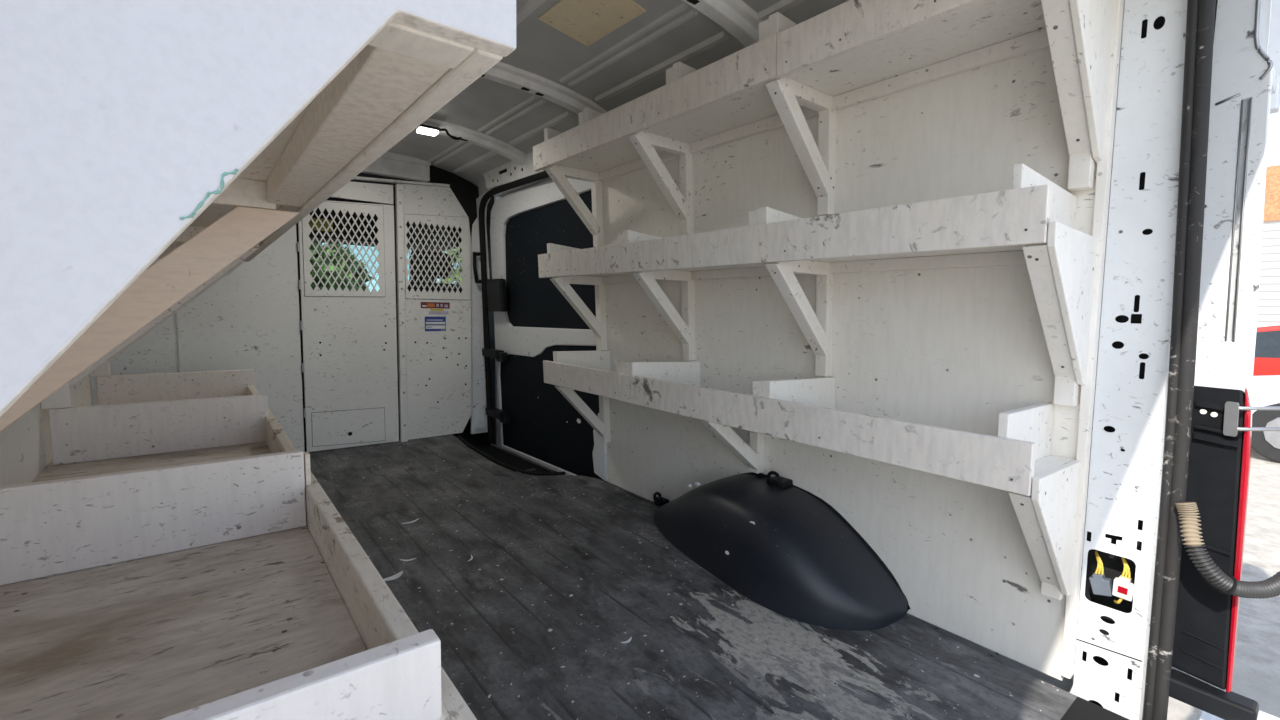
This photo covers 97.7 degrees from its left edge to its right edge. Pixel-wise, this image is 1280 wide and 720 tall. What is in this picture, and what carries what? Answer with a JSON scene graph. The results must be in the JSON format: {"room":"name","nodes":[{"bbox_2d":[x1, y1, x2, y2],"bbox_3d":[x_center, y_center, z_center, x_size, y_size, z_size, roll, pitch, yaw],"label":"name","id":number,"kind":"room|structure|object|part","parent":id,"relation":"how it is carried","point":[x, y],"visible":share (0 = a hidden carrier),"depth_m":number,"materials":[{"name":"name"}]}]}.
{"room":"vehicle interior","nodes":[
{"label":"vehicle interior","id":0,"kind":"room"},
{"bbox_2d":[91,376,97,405],"bbox_3d":[-1.452,-0.048,1.214,0.060,2.030,3.500,-3,7,-38],"label":"wall","id":1,"kind":"structure","parent":0,"point":[93,378],"depth_m":2.35,"materials":[{"name":"white paint"}]},
{"bbox_2d":[415,124,461,139],"bbox_3d":[-0.944,-1.064,2.627,0.198,0.046,0.082,-3,7,-38],"label":"ceiling lamp","id":2,"kind":"object","parent":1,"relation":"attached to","point":[423,129],"visible":0.95,"depth_m":2.59,"materials":[{"name":"white plastic"}]},
{"bbox_2d":[422,118,525,165],"bbox_3d":[-1.321,-1.021,2.431,1.810,0.213,0.111,-3,7,-38],"label":"trim","id":3,"kind":"structure","parent":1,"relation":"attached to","point":[495,145],"depth_m":2.80,"materials":[{"name":"white metal"}]},
{"bbox_2d":[480,62,606,113],"bbox_3d":[-0.839,-0.959,1.821,1.810,0.213,0.111,-3,7,-38],"label":"trim","id":4,"kind":"structure","parent":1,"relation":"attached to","point":[502,73],"depth_m":2.14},
{"bbox_2d":[682,0,761,46],"bbox_3d":[-0.307,-0.889,1.149,1.810,0.213,0.111,-3,7,-38],"label":"trim","id":5,"kind":"structure","parent":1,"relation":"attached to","point":[736,17],"depth_m":1.56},
{"bbox_2d":[309,200,454,251],"bbox_3d":[-2.283,-0.989,3.765,2.000,0.340,0.370,-3,7,-38],"label":"ceiling","id":6,"kind":"structure","parent":0,"point":[317,211],"depth_m":3.87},
{"bbox_2d":[308,217,332,231],"bbox_3d":[-2.119,-0.883,3.627,0.220,0.080,0.035,-3,7,-38],"label":"sun visor","id":7,"kind":"object","parent":6,"relation":"attached to","point":[310,223],"visible":0.4,"depth_m":3.64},
{"bbox_2d":[423,196,496,444],"bbox_3d":[-2.333,-0.186,3.875,2.130,2.040,1.825,-3,7,-38],"label":"wall","id":8,"kind":"structure","parent":0,"point":[483,437],"depth_m":3.85,"materials":[{"name":"metal"}]},
{"bbox_2d":[309,242,411,291],"bbox_3d":[-2.691,-0.771,4.283,1.920,0.760,0.552,-3,7,-38],"label":"window","id":9,"kind":"structure","parent":8,"relation":"in","point":[323,255],"depth_m":4.54,"materials":[{"name":"clear glass"}]},
{"bbox_2d":[351,173,420,185],"bbox_3d":[-2.211,-1.181,3.684,2.070,0.060,1.515,-3,7,-38],"label":"trim","id":10,"kind":"structure","parent":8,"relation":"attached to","point":[359,174],"depth_m":3.46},
{"bbox_2d":[410,250,428,281],"bbox_3d":[-2.682,-0.790,4.270,2.080,0.960,0.731,-3,7,-38],"label":"trim","id":11,"kind":"structure","parent":8,"relation":"attached to","point":[414,278],"depth_m":4.92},
{"bbox_2d":[427,140,464,162],"bbox_3d":[-1.090,-1.169,3.123,0.027,0.025,0.598,-3,7,-38],"label":"trim","id":12,"kind":"structure","parent":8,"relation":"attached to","point":[460,142],"depth_m":3.10,"materials":[{"name":"grey metal"}]},
{"bbox_2d":[433,142,471,164],"bbox_3d":[-1.058,-1.166,3.149,0.027,0.025,0.598,-3,7,-38],"label":"trim","id":13,"kind":"structure","parent":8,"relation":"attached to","point":[468,144],"depth_m":3.12,"materials":[{"name":"grey metal"}]},
{"bbox_2d":[456,432,488,448],"bbox_3d":[-2.215,0.617,3.796,2.050,0.039,1.425,-3,7,-38],"label":"trim","id":14,"kind":"structure","parent":8,"relation":"attached to","point":[473,441],"depth_m":4.06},
{"bbox_2d":[387,0,848,196],"bbox_3d":[-0.962,-1.018,2.057,1.952,0.232,4.530,-3,7,-38],"label":"ceiling","id":15,"kind":"structure","parent":0,"point":[543,50],"depth_m":2.01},
{"bbox_2d":[478,95,536,131],"bbox_3d":[-0.607,-1.106,2.514,0.027,0.025,0.598,-3,7,-38],"label":"trim","id":16,"kind":"structure","parent":15,"relation":"attached to","point":[532,98],"depth_m":2.47,"materials":[{"name":"white metal"}]},
{"bbox_2d":[485,99,545,134],"bbox_3d":[-0.576,-1.103,2.539,0.027,0.025,0.598,-3,7,-38],"label":"trim","id":17,"kind":"structure","parent":15,"relation":"attached to","point":[542,101],"depth_m":2.50,"materials":[{"name":"white metal"}]},
{"bbox_2d":[516,0,545,25],"bbox_3d":[-0.336,-1.040,1.654,0.046,0.025,0.708,-3,7,-38],"label":"trim","id":18,"kind":"structure","parent":15,"relation":"attached to","point":[530,6],"depth_m":1.64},
{"bbox_2d":[538,0,645,45],"bbox_3d":[-0.145,-1.027,1.659,0.215,0.012,0.340,-3,7,-38],"label":"panel","id":19,"kind":"structure","parent":15,"relation":"attached to","point":[586,22],"depth_m":1.67,"materials":[{"name":"beige wood"}]},
{"bbox_2d":[559,3,687,82],"bbox_3d":[-0.085,-1.038,1.853,0.027,0.025,0.708,-3,7,-38],"label":"trim","id":20,"kind":"structure","parent":15,"relation":"attached to","point":[683,6],"depth_m":1.79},
{"bbox_2d":[568,9,697,86],"bbox_3d":[-0.054,-1.035,1.878,0.027,0.025,0.708,-3,7,-38],"label":"trim","id":21,"kind":"structure","parent":15,"relation":"attached to","point":[692,13],"depth_m":1.81,"materials":[{"name":"white metal"}]},
{"bbox_2d":[309,434,1077,719],"bbox_3d":[-0.741,0.654,1.912,1.860,0.030,3.440,-3,7,-38],"label":"floor","id":22,"kind":"structure","parent":0,"point":[563,571],"depth_m":1.47,"materials":[{"name":"grey wood"}]},
{"bbox_2d":[0,0,515,719],"bbox_3d":[-1.049,-0.055,1.199,0.529,1.500,2.760,-3,7,-38],"label":"shelving unit","id":23,"kind":"object","parent":22,"relation":"on","point":[168,551],"visible":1,"depth_m":0.63,"materials":[{"name":"paint"}]},
{"bbox_3d":[-1.305,-0.051,1.105,0.012,1.500,2.570,-3,7,-38],"label":"panel","id":24,"kind":"part","parent":23,"relation":"part of","materials":[{"name":"paint"}]},
{"bbox_3d":[-1.548,-0.125,1.467,0.056,0.505,0.038,-3,7,-38],"label":"bracket post","id":25,"kind":"part","parent":23,"relation":"part of","materials":[{"name":"white wood"}]},
{"bbox_3d":[-2.058,-0.192,2.112,0.056,0.505,0.038,-3,7,-38],"label":"bracket post","id":26,"kind":"part","parent":23,"relation":"part of","materials":[{"name":"white wood"}]},
{"bbox_3d":[-1.861,-0.430,2.243,0.432,0.048,0.036,-3,7,-38],"label":"bracket arm","id":27,"kind":"part","parent":23,"relation":"part of"},
{"bbox_3d":[-1.351,-0.363,1.598,0.432,0.048,0.036,-3,7,-38],"label":"bracket arm","id":28,"kind":"part","parent":23,"relation":"part of"},
{"bbox_3d":[-1.101,-0.359,1.237,0.494,0.015,2.567,-3,7,-38],"label":"shelf","id":29,"kind":"part","parent":23,"relation":"part of","materials":[{"name":"white wood"}]},
{"bbox_3d":[-0.833,-0.293,0.914,0.397,0.048,0.036,-3,7,-38],"label":"bracket arm","id":30,"kind":"part","parent":23,"relation":"part of"},
{"bbox_3d":[-0.295,-0.140,0.242,0.517,0.974,0.019,-3,7,-38],"label":"panel","id":31,"kind":"part","parent":23,"relation":"part of","materials":[{"name":"white wood"}]},
{"bbox_2d":[110,176,471,451],"bbox_3d":[-1.776,-0.267,3.073,1.744,1.581,0.066,-3,7,-38],"label":"wall","id":32,"kind":"structure","parent":22,"relation":"on","point":[337,369],"depth_m":3.17,"materials":[{"name":"white metal"}]},
{"bbox_3d":[-2.160,-0.217,2.791,0.788,1.500,0.020,-3,7,-38],"label":"panel","id":33,"kind":"part","parent":32,"relation":"part of","materials":[{"name":"white metal"}]},
{"bbox_3d":[-1.644,-0.256,3.215,0.575,1.520,0.009,-3,7,-38],"label":"backing frame","id":34,"kind":"part","parent":32,"relation":"part of","materials":[{"name":"white metal"}]},
{"bbox_3d":[-1.645,-0.196,3.185,0.484,1.404,0.020,-3,7,-38],"label":"door","id":35,"kind":"part","parent":32,"relation":"part of","materials":[{"name":"white metal"}]},
{"bbox_3d":[-1.650,-0.954,3.108,0.522,0.110,0.020,-3,7,-38],"label":"panel","id":36,"kind":"part","parent":32,"relation":"part of","materials":[{"name":"white metal"}]},
{"bbox_2d":[361,152,430,181],"bbox_3d":[-1.883,-1.115,2.918,1.535,0.125,0.080,-3,7,-38],"label":"panel","id":37,"kind":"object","parent":32,"relation":"attached to","point":[389,164],"depth_m":3.27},
{"bbox_2d":[427,303,434,306],"bbox_3d":[-1.289,-0.338,3.446,0.045,0.023,0.003,-3,7,-38],"label":"print","id":38,"kind":"object","parent":32,"relation":"on","point":[428,304],"depth_m":3.44},
{"bbox_2d":[426,325,444,328],"bbox_3d":[-1.271,-0.204,3.474,0.119,0.021,0.003,-3,7,-38],"label":"print","id":39,"kind":"object","parent":32,"relation":"on","point":[427,326],"depth_m":3.47},
{"bbox_2d":[426,322,444,323],"bbox_3d":[-1.270,-0.231,3.472,0.119,0.012,0.003,-3,7,-38],"label":"print","id":40,"kind":"object","parent":32,"relation":"on","point":[426,322],"depth_m":3.47},
{"bbox_3d":[-1.255,-0.293,3.491,0.408,1.553,0.020,-3,7,-38],"label":"fixed panel","id":41,"kind":"part","parent":32,"relation":"part of","materials":[{"name":"white metal"}]},
{"bbox_2d":[429,311,448,314],"bbox_3d":[-1.254,-0.294,3.479,0.123,0.021,0.002,-3,7,-38],"label":"print","id":42,"kind":"object","parent":32,"relation":"on","point":[430,312],"depth_m":3.48},
{"bbox_2d":[428,165,478,246],"bbox_3d":[-1.171,-0.969,3.527,0.317,0.500,0.010,-3,7,-38],"label":"trim","id":43,"kind":"structure","parent":32,"relation":"attached to","point":[465,191],"depth_m":3.54,"materials":[{"name":"black plastic"}]},
{"bbox_2d":[453,151,497,172],"bbox_3d":[-0.957,-1.146,3.231,0.046,0.025,0.598,-3,7,-38],"label":"trim","id":44,"kind":"structure","parent":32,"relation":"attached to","point":[491,153],"depth_m":3.20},
{"bbox_2d":[473,252,480,282],"bbox_3d":[-1.044,-0.593,3.587,0.057,0.199,0.034,-3,7,-38],"label":"handle","id":45,"kind":"object","parent":32,"relation":"attached to","point":[475,254],"visible":0.87,"depth_m":3.57,"materials":[{"name":"black plastic"}]},
{"bbox_2d":[470,217,487,433],"bbox_3d":[-1.066,-0.227,3.683,0.112,1.439,0.020,-3,7,-38],"label":"trim","id":46,"kind":"structure","parent":32,"relation":"attached to","point":[478,384],"depth_m":3.68,"materials":[{"name":"white paint"}]},
{"bbox_2d":[474,401,484,428],"bbox_3d":[-1.067,0.362,3.710,0.070,0.180,0.004,-3,7,-38],"label":"door frame","id":47,"kind":"structure","parent":32,"relation":"attached to","point":[479,423],"depth_m":3.71,"materials":[{"name":"white paint"}]},
{"bbox_2d":[383,571,402,580],"bbox_3d":[-0.745,0.656,1.689,0.026,0.003,0.077,4,6,34],"label":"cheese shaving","id":48,"kind":"object","parent":22,"relation":"on","point":[399,574],"visible":0.84,"depth_m":1.69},
{"bbox_2d":[653,492,669,505],"bbox_3d":[0.088,0.573,2.318,0.044,0.056,0.065,-3,7,-38],"label":"ring","id":49,"kind":"object","parent":22,"relation":"on","point":[659,500],"visible":0.89,"depth_m":2.31,"materials":[{"name":"black plastic"}]},
{"bbox_2d":[655,472,909,630],"bbox_3d":[0.321,0.528,1.819,0.299,0.274,0.997,-3,7,-38],"label":"wheel arch cover","id":50,"kind":"object","parent":22,"relation":"on","point":[788,551],"visible":1,"depth_m":1.58,"materials":[{"name":"black plastic"}]},
{"bbox_2d":[767,471,792,488],"bbox_3d":[0.451,0.382,1.806,0.064,0.056,0.065,-3,7,-38],"label":"ring","id":51,"kind":"object","parent":50,"relation":"on","point":[777,481],"visible":1,"depth_m":1.79,"materials":[{"name":"black plastic"}]},
{"bbox_2d":[533,0,1123,680],"bbox_3d":[0.260,-0.138,1.813,0.367,1.600,1.893,-3,7,-38],"label":"shelving unit","id":52,"kind":"object","parent":22,"relation":"on","point":[853,254],"visible":1,"depth_m":1.43,"materials":[{"name":"paint"}]},
{"bbox_3d":[-0.265,-0.801,2.412,0.217,0.036,0.035,-3,7,-38],"label":"bracket arm","id":53,"kind":"part","parent":52,"relation":"part of"},
{"bbox_3d":[-0.253,-0.352,2.468,0.217,0.036,0.035,-3,7,-38],"label":"bracket arm","id":54,"kind":"part","parent":52,"relation":"part of"},
{"bbox_3d":[-0.189,-0.649,2.488,0.050,0.286,0.037,-3,7,-38],"label":"bracket post","id":55,"kind":"part","parent":52,"relation":"part of","materials":[{"name":"white wood"}]},
{"bbox_3d":[-0.177,-0.194,2.544,0.050,0.298,0.037,-3,7,-38],"label":"bracket post","id":56,"kind":"part","parent":52,"relation":"part of","materials":[{"name":"white wood"}]},
{"bbox_3d":[-0.165,0.252,2.600,0.048,0.267,0.037,-3,7,-38],"label":"bracket post","id":57,"kind":"part","parent":52,"relation":"part of","materials":[{"name":"white wood"}]},
{"bbox_3d":[0.093,-0.755,1.959,0.217,0.036,0.035,-3,7,-38],"label":"bracket arm","id":58,"kind":"part","parent":52,"relation":"part of"},
{"bbox_3d":[0.105,-0.306,2.014,0.217,0.036,0.035,-3,7,-38],"label":"bracket arm","id":59,"kind":"part","parent":52,"relation":"part of"},
{"bbox_3d":[0.170,-0.602,2.034,0.050,0.286,0.037,-3,7,-38],"label":"bracket post","id":60,"kind":"part","parent":52,"relation":"part of","materials":[{"name":"white wood"}]},
{"bbox_3d":[0.182,-0.147,2.091,0.050,0.298,0.037,-3,7,-38],"label":"bracket post","id":61,"kind":"part","parent":52,"relation":"part of","materials":[{"name":"white wood"}]},
{"bbox_3d":[0.394,0.286,1.887,0.044,0.189,0.037,-3,7,-38],"label":"bracket post","id":62,"kind":"part","parent":52,"relation":"part of","materials":[{"name":"white wood"}]},
{"bbox_3d":[0.237,-0.760,1.746,0.252,0.015,1.870,-3,7,-38],"label":"shelf","id":63,"kind":"part","parent":52,"relation":"part of","materials":[{"name":"paint"}]},
{"bbox_3d":[0.249,-0.310,1.802,0.252,0.015,1.870,-3,7,-38],"label":"shelf","id":64,"kind":"part","parent":52,"relation":"part of","materials":[{"name":"paint"}]},
{"bbox_3d":[0.452,-0.708,1.505,0.217,0.036,0.035,-3,7,-38],"label":"bracket arm","id":65,"kind":"part","parent":52,"relation":"part of"},
{"bbox_3d":[0.464,-0.259,1.561,0.217,0.036,0.035,-3,7,-38],"label":"bracket arm","id":66,"kind":"part","parent":52,"relation":"part of"},
{"bbox_3d":[0.540,-0.101,1.637,0.050,0.298,0.037,-3,7,-38],"label":"bracket post","id":67,"kind":"part","parent":52,"relation":"part of","materials":[{"name":"white wood"}]},
{"bbox_3d":[0.528,-0.556,1.581,0.050,0.286,0.037,-3,7,-38],"label":"bracket post","id":68,"kind":"part","parent":52,"relation":"part of","materials":[{"name":"white wood"}]},
{"bbox_3d":[0.917,0.393,1.231,0.048,0.267,0.037,-3,7,-38],"label":"bracket post","id":69,"kind":"part","parent":52,"relation":"part of","materials":[{"name":"white wood"}]},
{"bbox_3d":[0.261,0.150,1.859,0.252,0.015,1.870,-3,7,-38],"label":"shelf","id":70,"kind":"part","parent":52,"relation":"part of","materials":[{"name":"paint"}]},
{"bbox_3d":[0.905,-0.053,1.175,0.050,0.298,0.037,-3,7,-38],"label":"bracket post","id":71,"kind":"part","parent":52,"relation":"part of","materials":[{"name":"white wood"}]},
{"bbox_3d":[0.894,-0.499,1.120,0.050,0.304,0.037,-3,7,-38],"label":"bracket post","id":72,"kind":"part","parent":52,"relation":"part of","materials":[{"name":"white wood"}]},
{"bbox_2d":[494,0,1124,693],"bbox_3d":[0.054,-0.010,2.469,0.218,2.220,3.405,-3,7,-38],"label":"wall","id":73,"kind":"structure","parent":0,"point":[1066,684],"depth_m":1.42,"materials":[{"name":"white paint"}]},
{"bbox_2d":[476,191,489,278],"bbox_3d":[-0.638,-0.748,3.128,0.050,0.550,1.400,-3,7,-38],"label":"trim","id":74,"kind":"structure","parent":73,"relation":"attached to","point":[478,199],"depth_m":3.58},
{"bbox_2d":[458,435,564,475],"bbox_3d":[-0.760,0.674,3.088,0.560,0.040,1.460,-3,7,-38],"label":"trim","id":75,"kind":"structure","parent":73,"relation":"attached to","point":[498,454],"depth_m":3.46,"materials":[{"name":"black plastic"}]},
{"bbox_2d":[479,170,549,445],"bbox_3d":[-0.604,-0.183,3.125,0.126,1.629,1.384,-3,7,-38],"label":"trim","id":76,"kind":"structure","parent":73,"relation":"attached to","point":[541,175],"depth_m":3.55,"materials":[{"name":"black rubber"}]},
{"bbox_2d":[485,151,543,188],"bbox_3d":[-0.713,-1.053,3.101,0.042,0.150,0.700,-3,7,-38],"label":"trim","id":77,"kind":"structure","parent":73,"relation":"attached to","point":[513,171],"depth_m":3.10,"materials":[{"name":"white metal"}]},
{"bbox_2d":[483,164,550,196],"bbox_3d":[0.071,-1.000,2.204,0.145,0.240,3.120,-3,7,-38],"label":"trim","id":78,"kind":"structure","parent":73,"relation":"attached to","point":[502,167],"depth_m":3.20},
{"bbox_2d":[508,111,573,145],"bbox_3d":[-0.474,-1.083,2.621,0.046,0.025,0.598,-3,7,-38],"label":"trim","id":79,"kind":"structure","parent":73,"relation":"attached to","point":[566,115],"depth_m":2.58,"materials":[{"name":"white metal"}]},
{"bbox_2d":[482,177,606,481],"bbox_3d":[-0.597,-0.156,3.131,0.219,1.608,1.380,-3,7,-38],"label":"door","id":80,"kind":"structure","parent":73,"relation":"in","point":[539,426],"depth_m":3.20,"materials":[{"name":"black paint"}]},
{"bbox_2d":[592,338,607,480],"bbox_3d":[-0.186,0.218,2.676,0.083,0.718,0.110,-3,7,-38],"label":"trim","id":81,"kind":"structure","parent":73,"relation":"attached to","point":[599,453],"depth_m":2.68,"materials":[{"name":"white paint"}]},
{"bbox_2d":[594,31,729,101],"bbox_3d":[0.048,-1.015,1.960,0.046,0.025,0.708,-3,7,-38],"label":"trim","id":82,"kind":"structure","parent":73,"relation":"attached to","point":[722,36],"depth_m":1.90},
{"bbox_2d":[757,0,806,21],"bbox_3d":[0.620,-0.940,1.237,0.046,0.025,0.938,-3,7,-38],"label":"trim","id":83,"kind":"structure","parent":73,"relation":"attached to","point":[782,6],"depth_m":1.53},
{"bbox_2d":[1061,697,1128,719],"bbox_3d":[0.930,0.734,1.118,0.120,0.010,0.120,-3,7,-38],"label":"trim","id":84,"kind":"structure","parent":73,"relation":"attached to","point":[1080,709],"depth_m":1.15,"materials":[{"name":"black plastic"}]},
{"bbox_2d":[1089,551,1112,595],"bbox_3d":[1.003,0.466,1.211,0.029,0.089,0.040,-3,7,-38],"label":"plug","id":85,"kind":"object","parent":73,"relation":"attached to","point":[1101,585],"visible":1,"depth_m":1.21,"materials":[{"name":"grey plastic"}]},
{"bbox_2d":[1112,557,1133,603],"bbox_3d":[1.026,0.471,1.181,0.029,0.108,0.036,-3,7,-38],"label":"plug","id":86,"kind":"object","parent":73,"relation":"attached to","point":[1123,588],"visible":0.95,"depth_m":1.18,"materials":[{"name":"white plastic"}]},
{"bbox_2d":[1073,0,1217,719],"bbox_3d":[1.008,-0.024,1.131,0.179,1.720,0.134,-3,7,-38],"label":"door pillar","id":87,"kind":"structure","parent":73,"relation":"attached to","point":[1129,419],"depth_m":1.12,"materials":[{"name":"white metal"}]},
{"bbox_2d":[1142,0,1215,719],"bbox_3d":[1.017,0.003,1.054,0.136,1.722,0.040,-1,5,-20],"label":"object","id":88,"kind":"structure","parent":73,"relation":"attached to","point":[1200,22],"depth_m":1.04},
{"bbox_2d":[1172,385,1251,692],"bbox_3d":[1.092,0.337,1.073,0.048,0.582,0.106,-2,6,-28],"label":"tail light","id":89,"kind":"object","parent":73,"relation":"attached to","point":[1205,635],"visible":0.85,"depth_m":1.06,"materials":[{"name":"black plastic"}]},
{"bbox_2d":[1169,669,1258,719],"bbox_3d":[1.109,0.657,1.086,0.055,0.042,0.124,-3,7,-38],"label":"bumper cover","id":90,"kind":"object","parent":73,"relation":"attached to","point":[1185,688],"visible":0.94,"depth_m":1.07,"materials":[{"name":"black plastic"}]},
{"bbox_2d":[1171,0,1272,691],"bbox_3d":[1.091,-0.116,1.053,0.072,1.600,0.127,-1,6,-25],"label":"trim","id":91,"kind":"structure","parent":73,"relation":"attached to","point":[1241,81],"depth_m":1.02,"materials":[{"name":"white paint"}]},
{"bbox_2d":[1175,502,1279,598],"bbox_3d":[1.183,0.344,1.030,0.348,0.173,0.089,1,5,-1],"label":"cable conduit","id":92,"kind":"object","parent":73,"relation":"attached to","point":[1225,584],"visible":1,"depth_m":1.01,"materials":[{"name":"grey plastic"}]},
{"bbox_3d":[0.401,0.057,0.450,2.020,2.020,0.161,-3,7,-38],"label":"wall","id":93,"kind":"structure","parent":0,"visible":0},
{"bbox_2d":[1196,710,1279,719],"bbox_3d":[0.495,0.908,0.549,1.980,0.310,0.160,-3,7,-38],"label":"trim","id":94,"kind":"structure","parent":93,"relation":"attached to","point":[1202,715],"depth_m":1.12,"materials":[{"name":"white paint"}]},
{"bbox_3d":[1.688,0.076,1.152,0.768,1.900,0.316,-3,7,-38],"label":"door","id":95,"kind":"structure","parent":93,"relation":"in","visible":0},
{"bbox_2d":[1223,401,1279,436],"bbox_3d":[1.224,0.108,1.038,0.307,0.063,0.051,0,5,-13],"label":"hinge","id":96,"kind":"object","parent":95,"relation":"attached to","point":[1231,412],"depth_m":1.01,"materials":[{"name":"grey metal"}]},
{"bbox_3d":[1.225,0.122,1.039,0.305,0.015,0.047,0,5,-13],"label":"rod","id":97,"kind":"part","parent":96,"relation":"part of","materials":[{"name":"grey metal"}]},
{"bbox_3d":[1.226,0.085,1.035,0.306,0.015,0.046,0,5,-14],"label":"rod","id":98,"kind":"part","parent":96,"relation":"part of","materials":[{"name":"grey metal"}]},
{"bbox_2d":[1268,0,1279,113],"bbox_3d":[1.344,-0.738,0.929,0.160,0.510,0.410,-3,7,-38],"label":"rack","id":99,"kind":"object","parent":95,"relation":"attached to","point":[1274,34],"visible":0.44,"depth_m":1.11,"materials":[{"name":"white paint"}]},
{"label":"outside","id":100,"kind":"structure","parent":0,"visible":0},
{"bbox_2d":[1167,448,1279,719],"bbox_3d":[1.651,0.287,14.125,140.000,0.100,140.000,-3,7,-38],"label":"ground","id":101,"kind":"structure","parent":100,"point":[1256,676],"depth_m":2.83,"materials":[{"name":"white snow"}]},
{"bbox_2d":[436,249,459,283],"bbox_3d":[-4.927,-1.823,17.659,10.200,3.250,4.400,-3,7,-38],"label":"building","id":102,"kind":"structure","parent":101,"relation":"on","point":[438,280],"depth_m":14.99,"materials":[{"name":"white paint"}]},
{"bbox_2d":[440,247,461,284],"bbox_3d":[-3.356,-1.512,13.196,2.776,3.509,2.698,-3,7,-38],"label":"tree","id":103,"kind":"object","parent":101,"relation":"on","point":[454,250],"visible":0.02,"depth_m":12.46,"materials":[{"name":"green plant"}]},
{"bbox_2d":[1248,375,1279,462],"bbox_3d":[8.175,0.427,5.177,1.824,1.440,4.420,-3,7,-38],"label":"car","id":104,"kind":"object","parent":101,"relation":"on","point":[1263,390],"visible":0.51,"depth_m":5.84,"materials":[{"name":"white paint"}]},
{"bbox_2d":[1253,325,1279,375],"bbox_3d":[10.014,0.147,8.649,1.824,1.440,4.420,-3,7,-38],"label":"car","id":105,"kind":"object","parent":101,"relation":"on","point":[1267,347],"visible":0.02,"depth_m":8.21,"materials":[{"name":"red paint"}]},
{"bbox_2d":[1257,165,1279,326],"bbox_3d":[21.048,-2.045,12.721,5.050,5.450,10.200,-3,7,-38],"label":"building","id":106,"kind":"structure","parent":101,"relation":"on","point":[1269,285],"depth_m":14.53,"materials":[{"name":"white"}]}
]}

